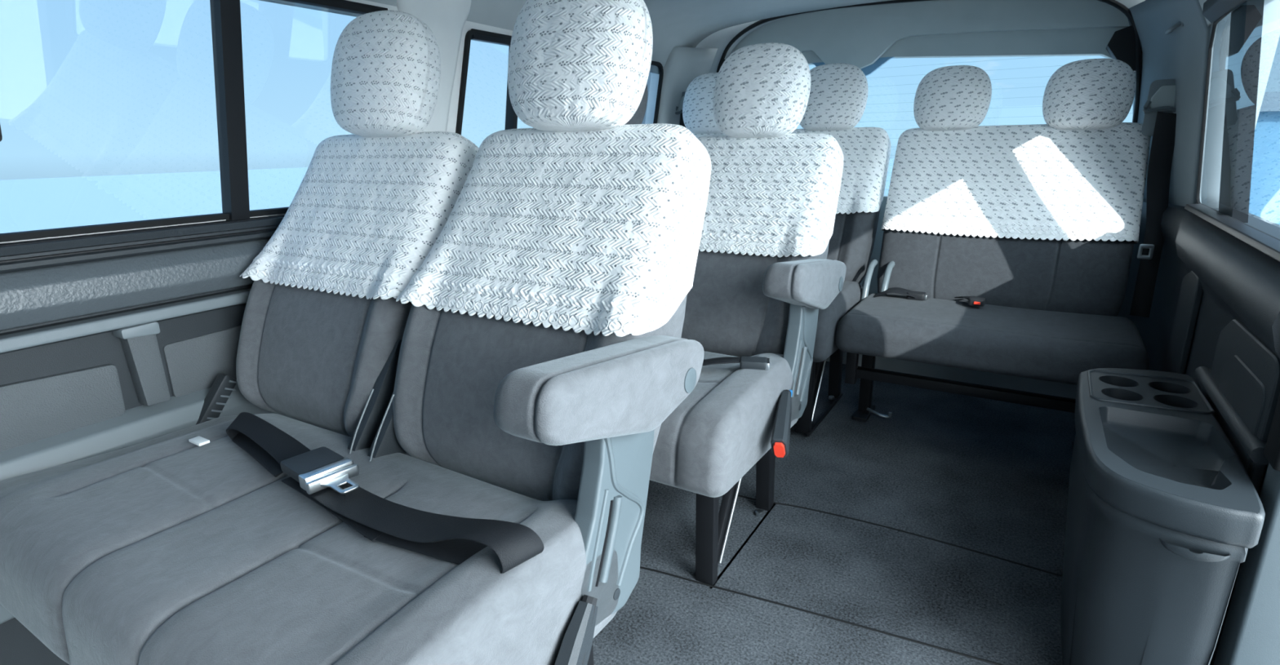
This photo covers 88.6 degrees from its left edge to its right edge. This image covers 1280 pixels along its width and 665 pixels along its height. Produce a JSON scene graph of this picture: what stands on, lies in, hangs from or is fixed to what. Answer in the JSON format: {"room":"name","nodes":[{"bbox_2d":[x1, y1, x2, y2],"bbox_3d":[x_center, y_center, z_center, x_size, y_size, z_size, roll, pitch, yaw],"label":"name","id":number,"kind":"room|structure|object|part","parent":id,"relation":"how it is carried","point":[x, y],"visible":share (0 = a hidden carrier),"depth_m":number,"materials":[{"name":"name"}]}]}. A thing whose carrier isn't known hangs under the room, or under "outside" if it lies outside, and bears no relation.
{"room":"vehicle interior","nodes":[
{"label":"vehicle interior","id":0,"kind":"room"},
{"bbox_2d":[0,0,663,664],"bbox_3d":[-1.089,-0.036,1.167,0.155,1.360,5.200,9,19,30],"label":"wall","id":1,"kind":"structure","parent":0,"point":[104,352],"depth_m":1.28,"materials":[{"name":"plastic"}]},
{"bbox_3d":[-1.338,0.236,0.864,0.025,0.135,1.112,9,19,30],"label":"pocket panel","id":2,"kind":"part","parent":1,"relation":"part of","materials":[{"name":"grey plastic"}]},
{"bbox_3d":[-1.446,0.112,0.583,0.050,0.101,3.800,9,19,30],"label":"padded panel","id":3,"kind":"part","parent":1,"relation":"part of","materials":[{"name":"leather"}]},
{"bbox_3d":[-1.009,-0.005,1.312,0.045,0.025,0.066,9,19,30],"label":"box lid","id":4,"kind":"part","parent":1,"relation":"part of","materials":[{"name":"grey plastic"}]},
{"bbox_2d":[0,0,387,263],"bbox_3d":[-1.390,-0.210,0.555,0.112,0.521,2.970,9,19,30],"label":"window","id":5,"kind":"structure","parent":1,"relation":"in","point":[225,15],"depth_m":1.36,"materials":[{"name":"black plastic"}]},
{"bbox_3d":[-1.416,0.016,0.639,0.042,0.041,2.970,9,19,30],"label":"rail","id":6,"kind":"part","parent":5,"relation":"part of","materials":[{"name":"black paint"}]},
{"bbox_3d":[-0.825,-0.009,1.680,0.018,0.135,0.700,9,19,30],"label":"pocket panel","id":7,"kind":"part","parent":1,"relation":"part of","materials":[{"name":"grey plastic"}]},
{"bbox_2d":[396,0,471,132],"bbox_3d":[-0.575,-0.665,1.801,0.136,0.600,0.360,9,19,30],"label":"trim","id":8,"kind":"structure","parent":1,"relation":"attached to","point":[446,19],"depth_m":1.79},
{"bbox_2d":[455,28,663,135],"bbox_3d":[-0.234,-0.775,2.376,0.112,0.480,1.172,9,19,30],"label":"window","id":9,"kind":"structure","parent":1,"relation":"in","point":[511,117],"depth_m":1.92,"materials":[{"name":"black rubber"}]},
{"bbox_2d":[675,91,686,128],"bbox_3d":[0.204,-0.877,2.910,0.115,0.365,0.052,9,19,30],"label":"belt","id":10,"kind":"object","parent":1,"relation":"hanging from","point":[681,103],"visible":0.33,"depth_m":2.89,"materials":[{"name":"black fabric"}]},
{"bbox_3d":[0.212,-0.979,2.894,0.100,0.160,0.010,9,19,30],"label":"anchor plate","id":11,"kind":"part","parent":10,"relation":"part of","materials":[{"name":"black plastic"}]},
{"bbox_2d":[682,72,723,133],"bbox_3d":[0.304,-0.954,2.738,0.268,0.247,0.167,9,19,30],"label":"headrest cover","id":12,"kind":"object","parent":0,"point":[698,115],"visible":0.56,"depth_m":2.70,"materials":[{"name":"fabric"}]},
{"bbox_2d":[260,0,1212,74],"bbox_3d":[-0.360,-0.536,0.421,1.825,0.318,4.980,9,19,30],"label":"ceiling","id":13,"kind":"structure","parent":0,"point":[674,23],"depth_m":2.48,"materials":[{"name":"fabric"}]},
{"bbox_2d":[495,361,1075,664],"bbox_3d":[-0.263,0.739,0.938,2.040,0.030,5.300,9,19,30],"label":"floor","id":14,"kind":"structure","parent":0,"point":[989,477],"depth_m":1.57,"materials":[{"name":"grey carpet"}]},
{"bbox_2d":[0,279,704,664],"bbox_3d":[-0.491,0.055,1.089,1.097,1.203,0.850,9,19,30],"label":"seat","id":15,"kind":"object","parent":14,"relation":"on","point":[178,548],"visible":0.73,"depth_m":0.93,"materials":[{"name":"grey fabric"}]},
{"bbox_2d":[0,413,618,664],"bbox_3d":[-0.581,0.326,1.014,1.012,0.199,0.501,9,19,30],"label":"seat cushion","id":16,"kind":"object","parent":15,"relation":"on","point":[178,548],"depth_m":0.87,"materials":[{"name":"grey fabric"}]},
{"bbox_3d":[-0.606,-0.111,1.399,0.496,0.598,0.370,9,19,30],"label":"backrest","id":17,"kind":"part","parent":15,"relation":"part of","materials":[{"name":"grey fabric"}]},
{"bbox_2d":[240,131,479,299],"bbox_3d":[-0.591,-0.263,1.387,0.525,0.304,0.311,9,19,30],"label":"cover","id":18,"kind":"object","parent":15,"relation":"attached to","point":[365,214],"visible":0.79,"depth_m":1.31,"materials":[{"name":"fabric"}]},
{"bbox_2d":[226,412,543,573],"bbox_3d":[-0.460,0.220,0.989,0.777,0.053,0.092,10,20,34],"label":"belt","id":19,"kind":"object","parent":15,"relation":"on","point":[323,476],"visible":1,"depth_m":0.91,"materials":[{"name":"fabric"}]},
{"bbox_2d":[330,9,440,137],"bbox_3d":[-0.526,-0.525,1.347,0.268,0.247,0.167,9,19,30],"label":"headrest cover","id":20,"kind":"object","parent":15,"relation":"on","point":[385,76],"visible":0.94,"depth_m":1.28,"materials":[{"name":"fabric"}]},
{"bbox_3d":[-0.172,-0.045,1.143,0.496,0.598,0.370,9,19,30],"label":"backrest","id":21,"kind":"part","parent":15,"relation":"part of","materials":[{"name":"grey fabric"}]},
{"bbox_2d":[395,123,711,337],"bbox_3d":[-0.157,-0.198,1.132,0.525,0.304,0.311,9,19,30],"label":"cover","id":22,"kind":"object","parent":15,"relation":"attached to","point":[597,231],"visible":0.98,"depth_m":1.05,"materials":[{"name":"fabric"}]},
{"bbox_2d":[554,595,597,664],"bbox_3d":[-0.089,0.434,0.824,0.036,0.152,0.152,6,18,24],"label":"lever","id":23,"kind":"object","parent":15,"relation":"attached to","point":[575,647],"visible":1,"depth_m":0.83,"materials":[{"name":"black plastic"}]},
{"bbox_2d":[507,0,653,131],"bbox_3d":[-0.105,-0.462,1.100,0.268,0.247,0.167,9,19,30],"label":"headrest cover","id":24,"kind":"object","parent":15,"relation":"on","point":[574,65],"visible":0.94,"depth_m":1.03,"materials":[{"name":"fabric"}]},
{"bbox_3d":[-0.103,0.517,1.039,0.038,0.326,0.060,9,19,30],"label":"leg","id":25,"kind":"part","parent":15,"relation":"part of","materials":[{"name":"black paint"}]},
{"bbox_3d":[-0.034,0.075,0.877,0.090,0.144,0.386,9,19,30],"label":"armrest","id":26,"kind":"part","parent":15,"relation":"part of","materials":[{"name":"grey fabric"}]},
{"bbox_3d":[-0.042,0.287,0.912,0.014,0.115,0.058,9,19,30],"label":"lever","id":27,"kind":"part","parent":15,"relation":"part of","materials":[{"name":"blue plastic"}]},
{"bbox_2d":[624,82,846,589],"bbox_3d":[-0.058,-0.138,1.776,1.097,1.203,0.850,9,19,30],"label":"seat","id":28,"kind":"object","parent":14,"relation":"on","point":[739,305],"visible":0.31,"depth_m":1.51,"materials":[{"name":"grey fabric"}]},
{"bbox_3d":[0.148,0.419,1.442,0.044,0.306,0.028,9,19,30],"label":"leg frame","id":29,"kind":"part","parent":28,"relation":"part of","materials":[{"name":"black paint"}]},
{"bbox_2d":[649,351,801,497],"bbox_3d":[-0.147,0.133,1.702,1.012,0.199,0.501,9,19,30],"label":"seat cushion","id":30,"kind":"object","parent":28,"relation":"on","point":[725,425],"depth_m":1.33,"materials":[{"name":"grey fabric"}]},
{"bbox_2d":[702,356,769,370],"bbox_3d":[0.146,0.067,1.546,0.320,0.032,0.073,6,17,22],"label":"belt","id":31,"kind":"object","parent":28,"relation":"on","point":[746,362],"visible":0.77,"depth_m":1.50,"materials":[{"name":"fabric"}]},
{"bbox_3d":[0.263,0.521,1.622,0.010,0.010,0.417,9,19,30],"label":"floor rail","id":32,"kind":"part","parent":28,"relation":"part of","materials":[{"name":"black metal"}]},
{"bbox_3d":[0.261,-0.239,1.830,0.496,0.598,0.370,9,19,30],"label":"backrest","id":33,"kind":"part","parent":28,"relation":"part of","materials":[{"name":"grey fabric"}]},
{"bbox_2d":[713,42,810,137],"bbox_3d":[0.328,-0.655,1.787,0.268,0.247,0.167,9,19,30],"label":"headrest cover","id":34,"kind":"object","parent":28,"relation":"on","point":[762,90],"visible":0.97,"depth_m":1.72,"materials":[{"name":"fabric"}]},
{"bbox_3d":[0.330,0.324,1.726,0.038,0.326,0.060,9,19,30],"label":"leg","id":35,"kind":"part","parent":28,"relation":"part of","materials":[{"name":"black paint"}]},
{"bbox_2d":[696,133,844,257],"bbox_3d":[0.277,-0.391,1.819,0.524,0.304,0.309,9,19,30],"label":"cover","id":36,"kind":"object","parent":28,"relation":"attached to","point":[778,196],"visible":0.73,"depth_m":1.73,"materials":[{"name":"fabric"}]},
{"bbox_2d":[770,389,791,457],"bbox_3d":[0.316,0.201,1.441,0.037,0.106,0.170,4,17,18],"label":"belt buckle","id":37,"kind":"object","parent":28,"relation":"attached to","point":[780,441],"visible":1,"depth_m":1.40,"materials":[{"name":"black plastic"}]},
{"bbox_3d":[0.391,0.093,1.599,0.014,0.115,0.058,9,19,30],"label":"lever","id":38,"kind":"part","parent":28,"relation":"part of","materials":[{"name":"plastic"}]},
{"bbox_3d":[0.399,-0.119,1.564,0.090,0.144,0.386,9,19,30],"label":"armrest","id":39,"kind":"part","parent":28,"relation":"part of","materials":[{"name":"grey fabric"}]},
{"bbox_2d":[640,566,1002,664],"bbox_3d":[0.236,0.577,1.413,1.156,0.004,0.050,5,17,21],"label":"trim","id":40,"kind":"structure","parent":14,"relation":"attached to","point":[641,567],"depth_m":1.35,"materials":[{"name":"black rubber"}]},
{"bbox_2d":[796,208,879,436],"bbox_3d":[0.319,-0.376,2.489,1.047,1.203,0.844,9,19,30],"label":"seat","id":41,"kind":"object","parent":14,"relation":"on","point":[851,242],"visible":0.08,"depth_m":2.34,"materials":[{"name":"grey fabric"}]},
{"bbox_2d":[692,132,727,137],"bbox_3d":[0.239,-0.694,2.778,0.524,0.304,0.309,9,19,30],"label":"cover","id":42,"kind":"object","parent":41,"relation":"attached to","point":[695,134],"visible":0.02,"depth_m":2.76,"materials":[{"name":"fabric"}]},
{"bbox_3d":[0.544,0.184,2.145,0.044,0.306,0.028,9,19,30],"label":"leg frame","id":43,"kind":"part","parent":41,"relation":"part of","materials":[{"name":"black paint"}]},
{"bbox_3d":[0.660,0.286,2.326,0.010,0.010,0.417,9,19,30],"label":"floor rail","id":44,"kind":"part","parent":41,"relation":"part of","materials":[{"name":"black metal"}]},
{"bbox_2d":[799,62,868,130],"bbox_3d":[0.725,-0.890,2.490,0.268,0.247,0.167,9,19,30],"label":"headrest cover","id":45,"kind":"object","parent":41,"relation":"on","point":[838,95],"visible":0.81,"depth_m":2.42,"materials":[{"name":"fabric"}]},
{"bbox_3d":[0.727,0.088,2.430,0.038,0.326,0.060,9,19,30],"label":"leg","id":46,"kind":"part","parent":41,"relation":"part of","materials":[{"name":"black paint"}]},
{"bbox_2d":[813,280,862,362],"bbox_3d":[0.249,-0.102,2.405,1.012,0.199,0.501,9,19,30],"label":"seat cushion","id":47,"kind":"object","parent":41,"relation":"on","point":[828,318],"depth_m":2.01,"materials":[{"name":"grey fabric"}]},
{"bbox_2d":[791,127,890,214],"bbox_3d":[0.674,-0.628,2.522,0.524,0.304,0.309,9,19,30],"label":"cover","id":48,"kind":"object","parent":41,"relation":"attached to","point":[866,151],"visible":0.43,"depth_m":2.40,"materials":[{"name":"fabric"}]},
{"bbox_3d":[0.658,-0.474,2.534,0.496,0.598,0.370,9,19,30],"label":"backrest","id":49,"kind":"part","parent":41,"relation":"part of","materials":[{"name":"grey fabric"}]},
{"bbox_2d":[737,495,1062,577],"bbox_3d":[0.450,0.477,1.745,1.142,0.004,0.035,8,18,27],"label":"trim","id":50,"kind":"structure","parent":14,"relation":"attached to","point":[894,529],"depth_m":1.63,"materials":[{"name":"black rubber"}]},
{"bbox_2d":[835,228,1149,453],"bbox_3d":[1.121,-0.234,2.051,0.797,1.167,0.762,9,19,30],"label":"bench","id":51,"kind":"object","parent":14,"relation":"on","point":[1050,312],"visible":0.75,"depth_m":1.99,"materials":[{"name":"grey fabric"}]},
{"bbox_3d":[0.675,0.094,2.086,0.032,0.140,0.030,9,19,30],"label":"leg","id":52,"kind":"part","parent":51,"relation":"part of","materials":[{"name":"black paint"}]},
{"bbox_3d":[0.802,0.129,2.309,0.038,0.335,0.050,9,19,30],"label":"leg","id":53,"kind":"part","parent":51,"relation":"part of","materials":[{"name":"black paint"}]},
{"bbox_2d":[874,287,928,300],"bbox_3d":[0.869,-0.128,2.180,0.163,0.030,0.065,9,19,30],"label":"belt","id":54,"kind":"object","parent":51,"relation":"on","point":[917,295],"visible":1,"depth_m":2.15,"materials":[{"name":"black fabric"}]},
{"bbox_2d":[913,65,991,130],"bbox_3d":[1.086,-0.813,2.285,0.245,0.221,0.151,9,19,30],"label":"headrest cover","id":55,"kind":"object","parent":51,"relation":"on","point":[953,97],"visible":0.98,"depth_m":2.23,"materials":[{"name":"fabric"}]},
{"bbox_3d":[0.971,0.169,1.933,0.680,0.030,0.030,9,19,30],"label":"under frame","id":56,"kind":"part","parent":51,"relation":"part of","materials":[{"name":"black paint"}]},
{"bbox_2d":[954,296,985,306],"bbox_3d":[1.057,-0.107,2.089,0.054,0.024,0.131,0,16,4],"label":"belt buckle","id":57,"kind":"object","parent":51,"relation":"on","point":[973,300],"visible":1,"depth_m":2.04,"materials":[{"name":"black plastic"}]},
{"bbox_2d":[835,293,1149,385],"bbox_3d":[1.034,0.008,1.984,0.775,0.137,0.442,9,19,30],"label":"seat cushion","id":58,"kind":"object","parent":51,"relation":"on","point":[1047,340],"depth_m":1.87,"materials":[{"name":"grey fabric"}]},
{"bbox_3d":[1.212,-0.374,2.199,0.735,0.614,0.324,9,19,30],"label":"backrest","id":59,"kind":"part","parent":51,"relation":"part of","materials":[{"name":"grey fabric"}]},
{"bbox_2d":[880,122,1151,244],"bbox_3d":[1.227,-0.498,2.193,0.750,0.378,0.269,9,19,30],"label":"cover","id":60,"kind":"object","parent":51,"relation":"attached to","point":[1037,181],"visible":0.98,"depth_m":2.14,"materials":[{"name":"fabric"}]},
{"bbox_2d":[1042,57,1136,129],"bbox_3d":[1.426,-0.754,2.088,0.245,0.221,0.151,9,19,30],"label":"headrest cover","id":61,"kind":"object","parent":51,"relation":"on","point":[1099,93],"visible":0.94,"depth_m":2.04,"materials":[{"name":"fabric"}]},
{"bbox_2d":[1060,368,1265,664],"bbox_3d":[0.900,0.374,1.214,0.210,0.469,0.639,9,19,30],"label":"console","id":62,"kind":"object","parent":14,"relation":"on","point":[1164,513],"visible":1,"depth_m":1.00,"materials":[{"name":"plastic"}]},
{"bbox_2d":[1098,406,1235,489],"bbox_3d":[0.847,0.195,1.058,0.170,0.030,0.284,9,19,30],"label":"tray","id":63,"kind":"object","parent":62,"relation":"on","point":[1137,443],"depth_m":1.09,"materials":[{"name":"plastic"}]},
{"bbox_3d":[0.898,0.154,1.153,0.198,0.006,0.619,9,19,30],"label":"lid","id":64,"kind":"part","parent":62,"relation":"part of","materials":[{"name":"plastic"}]},
{"bbox_2d":[695,0,1145,399],"bbox_3d":[0.967,-0.589,2.667,2.020,1.520,0.060,9,19,30],"label":"wall","id":65,"kind":"structure","parent":0,"point":[720,39],"depth_m":2.68,"materials":[{"name":"plastic"}]},
{"bbox_2d":[641,46,734,124],"bbox_3d":[0.204,-0.876,2.951,0.357,0.740,0.245,9,19,30],"label":"trim","id":66,"kind":"structure","parent":65,"relation":"attached to","point":[683,64],"depth_m":2.85,"materials":[{"name":"plastic"}]},
{"bbox_2d":[716,0,1142,122],"bbox_3d":[0.985,-0.690,2.585,1.556,1.158,0.017,9,19,30],"label":"trim","id":67,"kind":"structure","parent":65,"relation":"attached to","point":[1119,6],"depth_m":2.15,"materials":[{"name":"black rubber"}]},
{"bbox_2d":[722,0,1142,295],"bbox_3d":[1.006,-0.590,2.703,1.950,1.500,0.160,9,19,30],"label":"door","id":68,"kind":"structure","parent":65,"relation":"in","point":[866,37],"depth_m":2.45,"materials":[{"name":"grey plastic"}]},
{"bbox_2d":[1117,199,1279,664],"bbox_3d":[1.347,0.088,1.680,0.263,0.752,1.695,9,19,30],"label":"wall","id":69,"kind":"structure","parent":0,"point":[1214,319],"depth_m":1.25,"materials":[{"name":"grey plastic"}]},
{"bbox_2d":[1129,79,1176,317],"bbox_3d":[1.530,-0.398,1.961,0.115,0.685,0.175,9,19,30],"label":"belt","id":70,"kind":"object","parent":69,"relation":"hanging from","point":[1159,122],"visible":0.76,"depth_m":1.96,"materials":[{"name":"black fabric"}]},
{"bbox_3d":[1.567,-0.670,1.952,0.100,0.160,0.010,9,19,30],"label":"anchor plate","id":71,"kind":"part","parent":70,"relation":"part of","materials":[{"name":"grey plastic"}]},
{"bbox_3d":[1.341,-0.004,1.621,0.014,0.302,0.188,9,19,30],"label":"embossed panel","id":72,"kind":"part","parent":69,"relation":"part of","materials":[{"name":"grey plastic"}]},
{"bbox_2d":[1127,0,1279,208],"bbox_3d":[1.575,-0.680,1.926,0.299,0.595,0.538,9,19,30],"label":"trim","id":73,"kind":"structure","parent":69,"relation":"attached to","point":[1180,55],"depth_m":1.81,"materials":[{"name":"grey plastic"}]},
{"bbox_3d":[1.036,0.132,1.155,0.028,0.042,0.461,9,19,30],"label":"rail","id":74,"kind":"part","parent":69,"relation":"part of","materials":[{"name":"grey plastic"}]},
{"bbox_3d":[1.037,0.128,1.139,0.016,0.267,0.379,9,19,30],"label":"embossed panel","id":75,"kind":"part","parent":69,"relation":"part of","materials":[{"name":"grey plastic"}]},
{"bbox_2d":[1213,462,1279,664],"bbox_3d":[0.929,0.432,0.970,0.075,0.500,0.070,9,19,30],"label":"trim","id":76,"kind":"structure","parent":69,"relation":"attached to","point":[1251,634],"depth_m":0.94,"materials":[{"name":"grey plastic"}]},
{"bbox_2d":[1195,22,1218,204],"bbox_3d":[1.219,-0.473,1.300,0.073,0.555,1.215,9,19,30],"label":"wall","id":77,"kind":"structure","parent":0,"point":[1211,24],"depth_m":1.70,"materials":[{"name":"grey plastic"}]},
{"bbox_2d":[1164,21,1183,34],"bbox_3d":[1.535,-0.878,1.878,0.044,0.039,0.120,9,19,30],"label":"coat hook","id":78,"kind":"object","parent":77,"relation":"attached to","point":[1170,29],"visible":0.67,"depth_m":1.85,"materials":[{"name":"grey plastic"}]},
{"bbox_2d":[1184,0,1279,262],"bbox_3d":[1.207,-0.447,1.274,0.122,0.514,1.119,9,19,30],"label":"window","id":79,"kind":"structure","parent":77,"relation":"in","point":[1246,15],"depth_m":1.45,"materials":[{"name":"black plastic"}]},
{"bbox_3d":[1.205,-0.203,1.319,0.038,0.022,1.070,9,19,30],"label":"rail","id":80,"kind":"part","parent":79,"relation":"part of","materials":[{"name":"black paint"}]},
{"bbox_2d":[1263,394,1279,471],"bbox_3d":[0.920,-0.195,0.800,0.082,0.800,0.060,9,19,30],"label":"trim","id":81,"kind":"structure","parent":77,"relation":"attached to","point":[1272,450],"depth_m":0.92,"materials":[{"name":"black plastic"}]},
{"label":"outside","id":82,"kind":"structure","parent":0,"visible":0},
{"bbox_2d":[0,158,894,233],"bbox_3d":[0.029,1.585,0.457,120.000,0.100,120.000,9,19,30],"label":"ground","id":83,"kind":"structure","parent":82,"point":[43,203],"depth_m":24.67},
{"bbox_2d":[1248,91,1279,225],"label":"window","id":84,"kind":"structure","parent":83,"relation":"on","point":[1264,193],"depth_m":8.75,"materials":[{"name":"glass"}]}
]}

